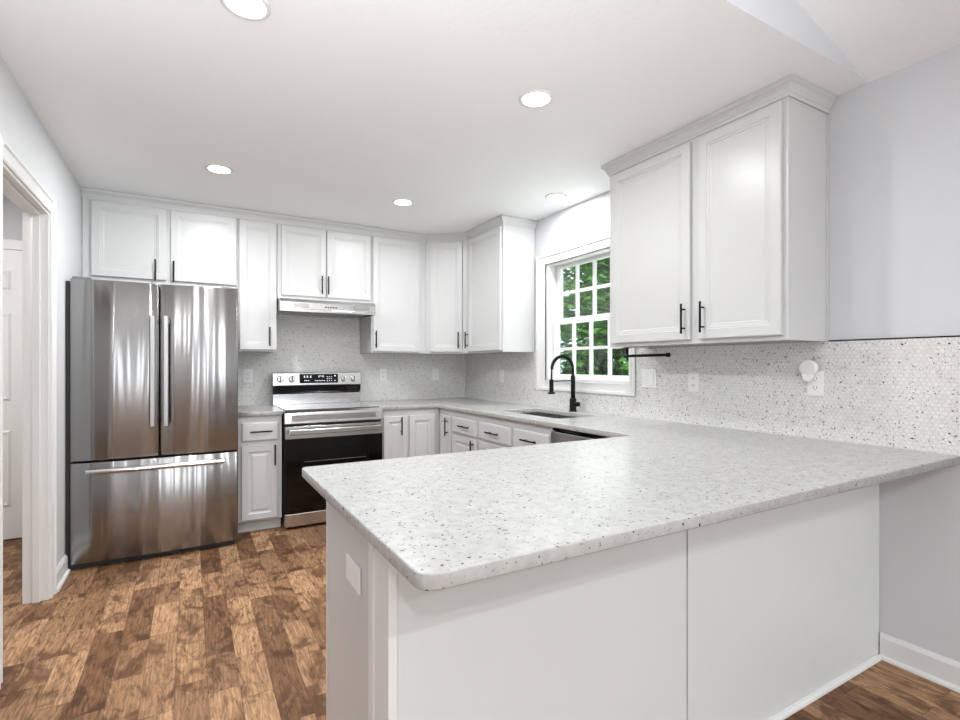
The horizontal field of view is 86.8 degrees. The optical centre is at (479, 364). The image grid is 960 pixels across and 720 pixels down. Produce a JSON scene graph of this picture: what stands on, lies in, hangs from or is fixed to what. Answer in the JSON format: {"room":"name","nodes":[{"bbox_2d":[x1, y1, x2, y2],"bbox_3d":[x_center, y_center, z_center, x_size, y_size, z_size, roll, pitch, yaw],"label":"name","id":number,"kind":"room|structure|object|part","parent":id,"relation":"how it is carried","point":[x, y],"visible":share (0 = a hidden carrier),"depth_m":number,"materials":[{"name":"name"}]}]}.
{"room":"kitchen","nodes":[
{"label":"kitchen","id":0,"kind":"room"},
{"bbox_2d":[3,194,21,539],"bbox_3d":[-3.010,0.008,2.178,1.535,2.440,2.970,0,0,-30],"label":"wall","id":1,"kind":"structure","parent":0,"point":[12,215],"depth_m":3.58,"materials":[{"name":"grey paint"}]},
{"bbox_2d":[3,239,21,539],"bbox_3d":[-3.531,0.173,3.396,0.940,2.110,0.100,0,0,-30],"label":"door","id":2,"kind":"structure","parent":1,"relation":"in","point":[12,249],"depth_m":3.56,"materials":[{"name":"white paint"}]},
{"bbox_3d":[-3.550,0.173,3.430,0.940,2.110,0.020,0,0,-30],"label":"casing","id":3,"kind":"part","parent":2,"relation":"part of","materials":[{"name":"white paint"}]},
{"bbox_2d":[0,56,81,565],"bbox_3d":[-2.038,0.008,2.164,0.100,2.440,3.659,0,0,-30],"label":"wall","id":4,"kind":"structure","parent":0,"point":[21,128],"depth_m":2.87,"materials":[{"name":"white paint"}]},
{"bbox_2d":[0,133,56,688],"bbox_3d":[-2.100,0.175,2.294,0.124,2.105,0.957,0,0,-30],"label":"door frame","id":5,"kind":"structure","parent":4,"relation":"in","point":[18,183],"depth_m":2.62,"materials":[{"name":"white paint"}]},
{"bbox_2d":[57,555,70,591],"bbox_3d":[-2.371,1.177,2.876,0.028,0.102,0.322,0,0,-30],"label":"baseboard","id":6,"kind":"structure","parent":4,"relation":"attached to","point":[63,571],"depth_m":2.89,"materials":[{"name":"white paint"}]},
{"bbox_2d":[240,351,465,453],"bbox_3d":[-1.607,0.008,4.587,3.293,2.440,0.120,0,0,-30],"label":"wall","id":7,"kind":"structure","parent":0,"point":[240,351],"depth_m":4.97,"materials":[{"name":"grey paint"}]},
{"bbox_2d":[82,198,237,288],"bbox_3d":[-2.380,-0.890,3.842,0.965,0.636,0.402,0,0,-30],"label":"upper cabinet","id":8,"kind":"object","parent":7,"relation":"attached to","point":[121,241],"visible":0.71,"depth_m":3.68,"materials":[{"name":"grey paint"}]},
{"bbox_3d":[-2.486,-0.877,3.600,0.438,0.520,0.020,0,0,-30],"label":"door","id":9,"kind":"part","parent":8,"relation":"part of","materials":[{"name":"grey paint"}]},
{"bbox_3d":[-2.339,-0.684,3.654,0.011,0.152,0.034,0,0,-30],"label":"handle","id":10,"kind":"part","parent":8,"relation":"part of","materials":[{"name":"black metal"}]},
{"bbox_3d":[-2.241,-0.684,3.710,0.011,0.152,0.034,0,0,-30],"label":"handle","id":11,"kind":"part","parent":8,"relation":"part of","materials":[{"name":"black metal"}]},
{"bbox_3d":[-2.082,-0.877,3.831,0.436,0.520,0.020,0,0,-30],"label":"door","id":12,"kind":"part","parent":8,"relation":"part of","materials":[{"name":"grey paint"}]},
{"bbox_2d":[238,218,276,352],"bbox_3d":[-1.835,-0.657,4.154,0.282,1.101,0.402,0,0,-30],"label":"upper cabinet","id":13,"kind":"object","parent":7,"relation":"attached to","point":[257,240],"visible":0.81,"depth_m":4.01,"materials":[{"name":"grey paint"}]},
{"bbox_3d":[-1.673,-0.227,4.035,0.011,0.152,0.034,0,0,-30],"label":"handle","id":14,"kind":"part","parent":13,"relation":"part of","materials":[{"name":"black metal"}]},
{"bbox_2d":[81,187,537,242],"bbox_3d":[-1.193,-1.177,4.184,3.301,0.066,0.800,0,0,-12],"label":"trim","id":15,"kind":"structure","parent":7,"relation":"attached to","point":[88,193],"depth_m":4.12,"materials":[{"name":"grey paint"}]},
{"bbox_2d":[277,223,370,302],"bbox_3d":[-1.374,-0.874,4.418,0.774,0.668,0.402,0,0,-30],"label":"upper cabinet","id":16,"kind":"object","parent":7,"relation":"attached to","point":[312,263],"visible":0.8,"depth_m":4.26,"materials":[{"name":"grey paint"}]},
{"bbox_3d":[-1.453,-0.851,4.191,0.354,0.566,0.020,0,0,-30],"label":"door","id":17,"kind":"part","parent":16,"relation":"part of","materials":[{"name":"grey paint"}]},
{"bbox_3d":[-1.128,-0.851,4.377,0.379,0.566,0.020,0,0,-30],"label":"door","id":18,"kind":"part","parent":16,"relation":"part of","materials":[{"name":"grey paint"}]},
{"bbox_2d":[277,298,375,319],"bbox_3d":[-1.350,-0.483,4.377,0.772,0.112,0.477,0,0,-30],"label":"range hood","id":19,"kind":"object","parent":7,"relation":"attached to","point":[291,307],"visible":0.83,"depth_m":4.22,"materials":[{"name":"silver metal"}]},
{"bbox_3d":[-1.234,-0.476,4.172,0.140,0.034,0.002,0,0,-30],"label":"control plate","id":20,"kind":"part","parent":19,"relation":"part of","materials":[{"name":"silver metal"}]},
{"bbox_2d":[238,316,465,405],"bbox_3d":[-1.118,-0.098,4.791,2.220,0.879,0.009,0,0,-30],"label":"tile backsplash","id":21,"kind":"structure","parent":7,"relation":"attached to","point":[304,344],"depth_m":4.71,"materials":[{"name":"tile"}]},
{"bbox_2d":[243,369,251,382],"bbox_3d":[-1.966,0.093,4.296,0.072,0.116,0.008,0,0,-30],"label":"wall outlet","id":22,"kind":"object","parent":21,"relation":"attached to","point":[247,373],"visible":1,"depth_m":4.29,"materials":[{"name":"white plastic"}]},
{"bbox_2d":[379,369,386,380],"bbox_3d":[-0.933,0.093,4.887,0.072,0.116,0.008,0,0,-30],"label":"wall outlet","id":23,"kind":"object","parent":21,"relation":"attached to","point":[382,372],"visible":1,"depth_m":4.88,"materials":[{"name":"white plastic"}]},
{"bbox_2d":[432,368,438,379],"bbox_3d":[-0.451,0.093,5.162,0.072,0.116,0.008,0,0,-30],"label":"wall outlet","id":24,"kind":"object","parent":21,"relation":"attached to","point":[435,371],"visible":1,"depth_m":5.16,"materials":[{"name":"white plastic"}]},
{"bbox_2d":[360,236,425,353],"bbox_3d":[-0.808,-0.657,4.741,0.521,1.101,0.402,0,0,-30],"label":"upper cabinet","id":25,"kind":"object","parent":7,"relation":"attached to","point":[398,266],"visible":0.9,"depth_m":4.60,"materials":[{"name":"grey paint"}]},
{"bbox_3d":[-0.753,-0.627,4.591,0.446,1.013,0.020,0,0,-30],"label":"door","id":26,"kind":"part","parent":25,"relation":"part of","materials":[{"name":"grey paint"}]},
{"bbox_2d":[426,240,479,354],"bbox_3d":[-0.261,-0.657,4.930,0.610,1.101,0.616,0,0,-30],"label":"upper cabinet","id":27,"kind":"object","parent":7,"relation":"attached to","point":[446,262],"visible":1,"depth_m":4.69,"materials":[{"name":"grey paint"}]},
{"bbox_3d":[-0.312,-0.627,4.690,0.307,1.013,0.020,0,0,13],"label":"door","id":28,"kind":"part","parent":27,"relation":"part of","materials":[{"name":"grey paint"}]},
{"bbox_3d":[-0.197,-0.227,4.637,0.011,0.152,0.034,0,0,13],"label":"handle","id":29,"kind":"part","parent":27,"relation":"part of","materials":[{"name":"black metal"}]},
{"bbox_2d":[0,0,868,234],"bbox_3d":[-0.699,-1.252,2.999,3.294,0.080,3.779,0,0,-30],"label":"ceiling","id":30,"kind":"structure","parent":0,"point":[340,111],"depth_m":2.24,"materials":[{"name":"white paint"}]},
{"bbox_2d":[205,164,232,173],"bbox_3d":[-1.611,-1.209,3.136,0.156,0.006,0.156,0,0,-30],"label":"recessed light","id":31,"kind":"object","parent":30,"relation":"in","point":[215,168],"visible":1,"depth_m":3.13,"materials":[{"name":"white paint"}]},
{"bbox_2d":[220,0,270,20],"bbox_3d":[-0.786,-1.209,1.703,0.156,0.006,0.156,0,0,-30],"label":"recessed light","id":32,"kind":"object","parent":30,"relation":"in","point":[253,10],"visible":1,"depth_m":1.72,"materials":[{"name":"white paint"}]},
{"bbox_2d":[392,199,413,205],"bbox_3d":[-0.572,-1.209,3.771,0.156,0.006,0.156,0,0,-30],"label":"recessed light","id":33,"kind":"object","parent":30,"relation":"in","point":[401,202],"visible":1,"depth_m":3.77,"materials":[{"name":"white paint"}]},
{"bbox_2d":[519,89,552,107],"bbox_3d":[0.255,-1.209,2.307,0.156,0.006,0.156,0,0,-30],"label":"recessed light","id":34,"kind":"object","parent":30,"relation":"in","point":[536,98],"visible":1,"depth_m":2.30,"materials":[{"name":"white paint"}]},
{"bbox_2d":[545,193,566,200],"bbox_3d":[0.546,-1.209,3.648,0.156,0.006,0.156,0,0,-30],"label":"recessed light","id":35,"kind":"object","parent":30,"relation":"in","point":[553,196],"visible":1,"depth_m":3.63,"materials":[{"name":"white paint"}]},
{"bbox_2d":[0,520,959,719],"bbox_3d":[-0.515,1.278,0.224,5.968,0.100,9.140,0,0,-30],"label":"floor","id":36,"kind":"structure","parent":0,"point":[237,631],"depth_m":2.23,"materials":[{"name":"brown wood"}]},
{"bbox_2d":[66,276,237,569],"bbox_3d":[-2.247,0.348,3.571,0.930,1.760,0.949,0,0,-30],"label":"refrigerator","id":37,"kind":"object","parent":36,"relation":"on","point":[152,369],"visible":0.99,"depth_m":3.19,"materials":[{"name":"silver metal"}]},
{"bbox_3d":[-2.061,0.891,3.267,0.908,0.603,0.098,0,0,-30],"label":"freezer drawer","id":38,"kind":"part","parent":37,"relation":"part of","materials":[{"name":"silver metal"}]},
{"bbox_3d":[-2.027,0.638,3.204,0.737,0.030,0.093,0,0,-30],"label":"handle","id":39,"kind":"part","parent":37,"relation":"part of","materials":[{"name":"silver metal"}]},
{"bbox_2d":[237,415,281,532],"bbox_3d":[-1.770,0.800,4.001,0.296,0.855,0.732,0,0,-30],"label":"base cabinet","id":40,"kind":"object","parent":36,"relation":"on","point":[259,449],"visible":0.8,"depth_m":3.72,"materials":[{"name":"grey paint"}]},
{"bbox_3d":[-1.614,0.858,3.719,0.244,0.540,0.020,0,0,-30],"label":"door","id":41,"kind":"part","parent":40,"relation":"part of","materials":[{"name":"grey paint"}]},
{"bbox_3d":[-1.612,0.486,3.720,0.246,0.133,0.020,0,0,-30],"label":"drawer","id":42,"kind":"part","parent":40,"relation":"part of","materials":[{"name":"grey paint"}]},
{"bbox_2d":[238,405,282,416],"bbox_3d":[-1.776,0.357,4.007,0.306,0.030,0.695,0,0,-30],"label":"countertop","id":43,"kind":"structure","parent":40,"relation":"on","point":[247,410],"depth_m":3.81,"materials":[{"name":"stone"}]},
{"bbox_3d":[-1.595,0.486,3.699,0.150,0.011,0.034,0,0,-30],"label":"handle","id":44,"kind":"part","parent":40,"relation":"part of","materials":[{"name":"black metal"}]},
{"bbox_3d":[-1.514,0.663,3.746,0.011,0.152,0.034,0,0,-30],"label":"handle","id":45,"kind":"part","parent":40,"relation":"part of","materials":[{"name":"black metal"}]},
{"bbox_2d":[271,372,382,527],"bbox_3d":[-1.273,0.645,4.208,0.756,1.166,0.760,0,0,-30],"label":"electric range","id":46,"kind":"object","parent":36,"relation":"on","point":[325,421],"visible":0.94,"depth_m":3.95,"materials":[{"name":"silver metal"}]},
{"bbox_3d":[-1.688,0.122,4.288,0.058,0.058,0.037,0,0,-30],"label":"control knob","id":47,"kind":"part","parent":46,"relation":"part of","materials":[{"name":"silver metal"}]},
{"bbox_3d":[-1.607,0.122,4.334,0.058,0.058,0.037,0,0,-30],"label":"control knob","id":48,"kind":"part","parent":46,"relation":"part of","materials":[{"name":"silver metal"}]},
{"bbox_3d":[-1.126,1.158,3.950,0.746,0.096,0.042,0,0,-30],"label":"storage drawer","id":49,"kind":"part","parent":46,"relation":"part of","materials":[{"name":"silver metal"}]},
{"bbox_3d":[-1.438,0.118,4.497,0.756,0.113,0.094,0,0,-30],"label":"control panel","id":50,"kind":"part","parent":46,"relation":"part of","materials":[{"name":"silver metal"}]},
{"bbox_2d":[274,402,378,412],"bbox_3d":[-1.276,0.349,4.212,0.754,0.022,0.590,0,0,-30],"label":"cooktop","id":51,"kind":"object","parent":46,"relation":"in","point":[287,407],"depth_m":4.08,"materials":[{"name":"silver metal"}]},
{"bbox_2d":[281,413,380,522],"bbox_3d":[-1.299,0.774,4.253,0.746,0.828,0.655,0,0,-30],"label":"oven","id":52,"kind":"object","parent":46,"relation":"in","point":[283,426],"depth_m":3.84,"materials":[{"name":"black metal"}]},
{"bbox_3d":[-1.125,0.780,3.949,0.746,0.645,0.044,0,0,-30],"label":"oven door","id":53,"kind":"part","parent":46,"relation":"part of","materials":[{"name":"black glass"}]},
{"bbox_3d":[-1.126,0.394,3.950,0.754,0.100,0.045,0,0,-30],"label":"rail","id":54,"kind":"part","parent":46,"relation":"part of","materials":[{"name":"silver metal"}]},
{"bbox_3d":[-1.099,0.497,3.903,0.710,0.038,0.057,0,0,-30],"label":"handle","id":55,"kind":"part","parent":46,"relation":"part of","materials":[{"name":"silver metal"}]},
{"bbox_3d":[-1.223,0.122,4.553,0.058,0.058,0.037,0,0,-30],"label":"control knob","id":56,"kind":"part","parent":46,"relation":"part of","materials":[{"name":"silver metal"}]},
{"bbox_3d":[-1.144,0.122,4.598,0.058,0.058,0.037,0,0,-30],"label":"control knob","id":57,"kind":"part","parent":46,"relation":"part of","materials":[{"name":"silver metal"}]},
{"bbox_2d":[381,408,438,459],"bbox_3d":[-0.742,0.800,4.589,0.528,0.855,0.732,0,0,-30],"label":"base cabinet","id":58,"kind":"object","parent":36,"relation":"on","point":[406,432],"visible":0.46,"depth_m":4.30,"materials":[{"name":"grey paint"}]},
{"bbox_3d":[-0.705,0.778,4.238,0.210,0.700,0.020,0,0,-30],"label":"door","id":59,"kind":"part","parent":58,"relation":"part of","materials":[{"name":"grey paint"}]},
{"bbox_3d":[-0.655,0.510,4.237,0.011,0.152,0.034,0,0,-30],"label":"handle","id":60,"kind":"part","parent":58,"relation":"part of","materials":[{"name":"black metal"}]},
{"bbox_3d":[-0.496,0.778,4.358,0.236,0.700,0.020,0,0,-30],"label":"door","id":61,"kind":"part","parent":58,"relation":"part of","materials":[{"name":"grey paint"}]},
{"bbox_2d":[440,408,452,453],"bbox_3d":[-0.041,0.800,4.477,0.680,0.855,0.262,0,0,-30],"label":"base cabinet","id":62,"kind":"object","parent":36,"relation":"on","point":[446,415],"visible":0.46,"depth_m":4.29,"materials":[{"name":"grey paint"}]},
{"bbox_2d":[452,410,479,452],"bbox_3d":[0.135,0.800,4.169,0.680,0.855,0.441,0,0,-30],"label":"base cabinet","id":63,"kind":"object","parent":36,"relation":"on","point":[465,426],"visible":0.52,"depth_m":4.00,"materials":[{"name":"grey paint"}]},
{"bbox_3d":[-0.123,0.488,4.022,0.020,0.124,0.405,0,0,-30],"label":"drawer","id":64,"kind":"part","parent":63,"relation":"part of","materials":[{"name":"grey paint"}]},
{"bbox_3d":[-0.123,0.851,4.022,0.020,0.555,0.405,0,0,-30],"label":"door","id":65,"kind":"part","parent":63,"relation":"part of","materials":[{"name":"grey paint"}]},
{"bbox_2d":[479,415,553,449],"bbox_3d":[0.466,0.800,3.590,0.680,0.855,0.887,0,0,-30],"label":"base cabinet","id":66,"kind":"object","parent":36,"relation":"on","point":[494,433],"visible":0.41,"depth_m":3.46,"materials":[{"name":"grey paint"}]},
{"bbox_3d":[0.104,0.851,3.625,0.020,0.555,0.431,0,0,-30],"label":"door","id":67,"kind":"part","parent":66,"relation":"part of","materials":[{"name":"grey paint"}]},
{"bbox_3d":[0.104,0.488,3.625,0.020,0.124,0.431,0,0,-30],"label":"drawer","id":68,"kind":"part","parent":66,"relation":"part of","materials":[{"name":"grey paint"}]},
{"bbox_3d":[0.308,0.483,3.215,0.034,0.011,0.170,0,0,-30],"label":"handle","id":69,"kind":"part","parent":66,"relation":"part of","materials":[{"name":"black metal"}]},
{"bbox_3d":[0.326,0.488,3.237,0.020,0.124,0.388,0,0,-30],"label":"drawer","id":70,"kind":"part","parent":66,"relation":"part of","materials":[{"name":"grey paint"}]},
{"bbox_2d":[551,428,610,442],"bbox_3d":[0.842,0.803,2.943,0.628,0.850,0.594,0,0,-30],"label":"dishwasher","id":71,"kind":"object","parent":36,"relation":"on","point":[558,435],"visible":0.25,"depth_m":2.90,"materials":[{"name":"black metal"}]},
{"bbox_3d":[0.587,0.762,2.797,0.040,0.732,0.590,0,0,-30],"label":"door","id":72,"kind":"part","parent":71,"relation":"part of","materials":[{"name":"silver metal"}]},
{"bbox_2d":[326,484,881,719],"bbox_3d":[0.549,0.800,1.945,2.169,0.855,0.828,0,0,-30],"label":"base cabinet","id":73,"kind":"object","parent":36,"relation":"on","point":[762,615],"visible":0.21,"depth_m":1.46,"materials":[{"name":"grey paint"}]},
{"bbox_3d":[-0.358,0.800,1.402,0.018,0.855,0.500,0,0,-30],"label":"panel","id":74,"kind":"part","parent":73,"relation":"part of","materials":[{"name":"grey paint"}]},
{"bbox_2d":[346,553,360,594],"bbox_3d":[-0.335,0.550,1.338,0.009,0.068,0.124,0,0,-30],"label":"outlet cover","id":75,"kind":"object","parent":73,"relation":"attached to","point":[353,571],"visible":1,"depth_m":1.32,"materials":[{"name":"white plastic"}]},
{"bbox_2d":[348,563,355,584],"bbox_3d":[-0.338,0.550,1.337,0.002,0.034,0.068,0,0,-30],"label":"receptacle","id":76,"kind":"object","parent":75,"relation":"attached to","point":[351,566],"depth_m":1.33,"materials":[{"name":"white plastic"}]},
{"bbox_3d":[-0.216,0.800,1.121,0.024,0.855,0.128,0,0,-30],"label":"corner post","id":77,"kind":"part","parent":73,"relation":"part of","materials":[{"name":"white paint"}]},
{"bbox_3d":[0.222,0.800,1.309,0.920,0.855,0.012,0,0,-30],"label":"panel","id":78,"kind":"part","parent":73,"relation":"part of","materials":[{"name":"white paint"}]},
{"bbox_2d":[302,398,959,590],"bbox_3d":[-0.120,0.357,3.079,2.204,0.030,3.951,0,0,-30],"label":"countertop","id":79,"kind":"structure","parent":73,"relation":"on","point":[447,520],"depth_m":1.43,"materials":[{"name":"stone"}]},
{"bbox_2d":[522,412,576,418],"bbox_3d":[0.477,0.472,3.619,0.406,0.197,0.746,0,0,-30],"label":"sink","id":80,"kind":"object","parent":79,"relation":"in","point":[530,413],"visible":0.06,"depth_m":3.90,"materials":[{"name":"silver metal"}]},
{"bbox_2d":[548,355,579,411],"bbox_3d":[0.608,0.133,3.676,0.255,0.418,0.090,0,0,-30],"label":"kitchen faucet","id":81,"kind":"object","parent":79,"relation":"on","point":[573,404],"visible":1,"depth_m":3.71,"materials":[{"name":"black metal"}]},
{"bbox_3d":[1.156,0.800,1.843,1.216,0.855,0.010,0,0,-30],"label":"panel","id":82,"kind":"part","parent":73,"relation":"part of","materials":[{"name":"white paint"}]},
{"bbox_2d":[475,45,959,662],"bbox_3d":[2.038,0.008,1.649,0.120,2.440,8.840,0,0,-30],"label":"wall","id":83,"kind":"structure","parent":0,"point":[894,138],"depth_m":2.07,"materials":[{"name":"grey paint"}]},
{"bbox_2d":[465,224,534,353],"bbox_3d":[0.150,-0.657,4.454,0.370,1.101,0.613,0,0,-30],"label":"upper cabinet","id":84,"kind":"object","parent":83,"relation":"attached to","point":[501,259],"visible":0.84,"depth_m":4.24,"materials":[{"name":"grey paint"}]},
{"bbox_3d":[0.032,-0.627,4.377,0.020,1.013,0.560,0,0,-30],"label":"door","id":85,"kind":"part","parent":84,"relation":"part of","materials":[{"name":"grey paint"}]},
{"bbox_2d":[536,234,636,395],"bbox_3d":[0.796,-0.349,3.800,0.142,1.105,1.082,0,0,-30],"label":"window","id":86,"kind":"structure","parent":83,"relation":"in","point":[550,266],"depth_m":3.95,"materials":[{"name":"white paint"}]},
{"bbox_3d":[0.857,-0.568,3.788,0.032,0.477,0.869,0,0,-30],"label":"sash","id":87,"kind":"part","parent":86,"relation":"part of","materials":[{"name":"white paint"}]},
{"bbox_3d":[0.827,-0.128,3.771,0.032,0.472,0.869,0,0,-30],"label":"sash","id":88,"kind":"part","parent":86,"relation":"part of","materials":[{"name":"white paint"}]},
{"bbox_2d":[466,335,959,455],"bbox_3d":[0.831,0.115,3.627,0.012,0.454,3.966,0,0,-30],"label":"tile backsplash","id":89,"kind":"structure","parent":83,"relation":"attached to","point":[904,392],"depth_m":2.44,"materials":[{"name":"tile"}]},
{"bbox_2d":[500,370,503,381],"bbox_3d":[0.204,0.100,4.707,0.008,0.116,0.072,0,0,-30],"label":"wall outlet","id":90,"kind":"object","parent":89,"relation":"attached to","point":[501,371],"visible":1,"depth_m":4.70,"materials":[{"name":"white plastic"}]},
{"bbox_2d":[642,369,656,387],"bbox_3d":[1.064,0.086,3.200,0.011,0.116,0.118,0,0,-30],"label":"light switch","id":91,"kind":"object","parent":89,"relation":"attached to","point":[649,376],"visible":1,"depth_m":3.19,"materials":[{"name":"white plastic"}]},
{"bbox_2d":[688,372,698,391],"bbox_3d":[1.228,0.096,2.916,0.008,0.116,0.072,0,0,-30],"label":"wall outlet","id":92,"kind":"object","parent":89,"relation":"attached to","point":[693,377],"visible":1,"depth_m":2.91,"materials":[{"name":"white plastic"}]},
{"bbox_2d":[807,371,823,395],"bbox_3d":[1.553,0.085,2.348,0.008,0.116,0.072,0,0,-30],"label":"wall outlet","id":93,"kind":"object","parent":89,"relation":"attached to","point":[815,387],"visible":0.88,"depth_m":2.34,"materials":[{"name":"white plastic"}]},
{"bbox_2d":[799,360,818,381],"bbox_3d":[1.526,0.027,2.356,0.029,0.102,0.080,0,0,-30],"label":"plug","id":94,"kind":"object","parent":93,"relation":"attached to","point":[808,368],"visible":1,"depth_m":2.34,"materials":[{"name":"white plastic"}]},
{"bbox_2d":[811,376,818,381],"bbox_3d":[1.550,0.064,2.347,0.002,0.029,0.034,0,0,-30],"label":"receptacle","id":95,"kind":"object","parent":93,"relation":"attached to","point":[816,378],"depth_m":2.34,"materials":[{"name":"white plastic"}]},
{"bbox_2d":[811,385,818,390],"bbox_3d":[1.550,0.106,2.347,0.002,0.029,0.034,0,0,-30],"label":"receptacle","id":96,"kind":"object","parent":93,"relation":"attached to","point":[813,387],"depth_m":2.35,"materials":[{"name":"white plastic"}]},
{"bbox_3d":[1.701,0.115,2.105,0.012,0.454,0.461,0,0,-30],"label":"edge trim","id":97,"kind":"part","parent":89,"relation":"part of","materials":[{"name":"white tile"}]},
{"bbox_2d":[601,74,836,347],"bbox_3d":[1.163,-0.659,2.682,0.370,1.104,1.131,0,0,-30],"label":"upper cabinet","id":98,"kind":"object","parent":83,"relation":"attached to","point":[719,223],"visible":1,"depth_m":2.38,"materials":[{"name":"grey paint"}]},
{"bbox_2d":[624,348,670,356],"bbox_3d":[0.979,-0.075,2.993,0.036,0.062,0.338,0,0,-30],"label":"paper towel bar","id":99,"kind":"object","parent":98,"relation":"attached to","point":[663,354],"visible":1,"depth_m":2.98,"materials":[{"name":"black metal"}]},
{"bbox_3d":[0.930,-0.629,2.805,0.020,1.001,0.548,0,0,-30],"label":"door","id":100,"kind":"part","parent":98,"relation":"part of","materials":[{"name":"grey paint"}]},
{"bbox_3d":[1.029,-0.235,2.579,0.034,0.152,0.011,0,0,-30],"label":"handle","id":101,"kind":"part","parent":98,"relation":"part of","materials":[{"name":"black metal"}]},
{"bbox_3d":[1.084,-0.235,2.483,0.034,0.152,0.011,0,0,-30],"label":"handle","id":102,"kind":"part","parent":98,"relation":"part of","materials":[{"name":"black metal"}]},
{"bbox_3d":[1.171,-1.177,2.686,0.352,0.066,1.131,0,0,-30],"label":"crown moulding","id":103,"kind":"part","parent":98,"relation":"part of","materials":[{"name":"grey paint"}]},
{"bbox_3d":[1.191,-0.629,2.348,0.020,1.001,0.406,0,0,-30],"label":"door","id":104,"kind":"part","parent":98,"relation":"part of","materials":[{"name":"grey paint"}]},
{"bbox_2d":[879,632,959,692],"bbox_3d":[2.918,1.177,-0.039,0.028,0.102,4.996,0,0,-30],"label":"baseboard","id":105,"kind":"structure","parent":83,"relation":"attached to","point":[941,670],"depth_m":2.01,"materials":[{"name":"white paint"}]},
{"bbox_2d":[725,0,867,81],"bbox_3d":[-0.848,-0.383,0.806,5.728,3.223,0.121,0,0,-30],"label":"wall header","id":106,"kind":"structure","parent":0,"point":[788,17],"depth_m":1.90,"materials":[{"name":"grey paint"}]},
{"bbox_2d":[796,0,959,81],"bbox_3d":[0.510,-1.630,-1.469,5.828,0.890,5.182,0,0,-30],"label":"ceiling","id":107,"kind":"structure","parent":0,"point":[880,38],"depth_m":1.92,"materials":[{"name":"white paint"}]},
{"label":"outside","id":108,"kind":"structure","parent":0,"visible":0},
{"bbox_3d":[12.069,1.778,21.874,37.332,0.100,54.000,0,0,-30],"label":"lawn","id":109,"kind":"structure","parent":108,"visible":0},
{"bbox_2d":[560,257,628,375],"bbox_3d":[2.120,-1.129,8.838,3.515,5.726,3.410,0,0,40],"label":"tree","id":110,"kind":"object","parent":109,"relation":"on","point":[600,334],"visible":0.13,"depth_m":8.32,"materials":[{"name":"green plant"}]},
{"bbox_2d":[560,337,628,370],"bbox_3d":[6.088,-2.456,21.783,5.741,9.144,5.673,0,0,-30],"label":"tree","id":111,"kind":"object","parent":109,"relation":"on","point":[579,356],"visible":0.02,"depth_m":21.51,"materials":[{"name":"green plant"}]}
]}

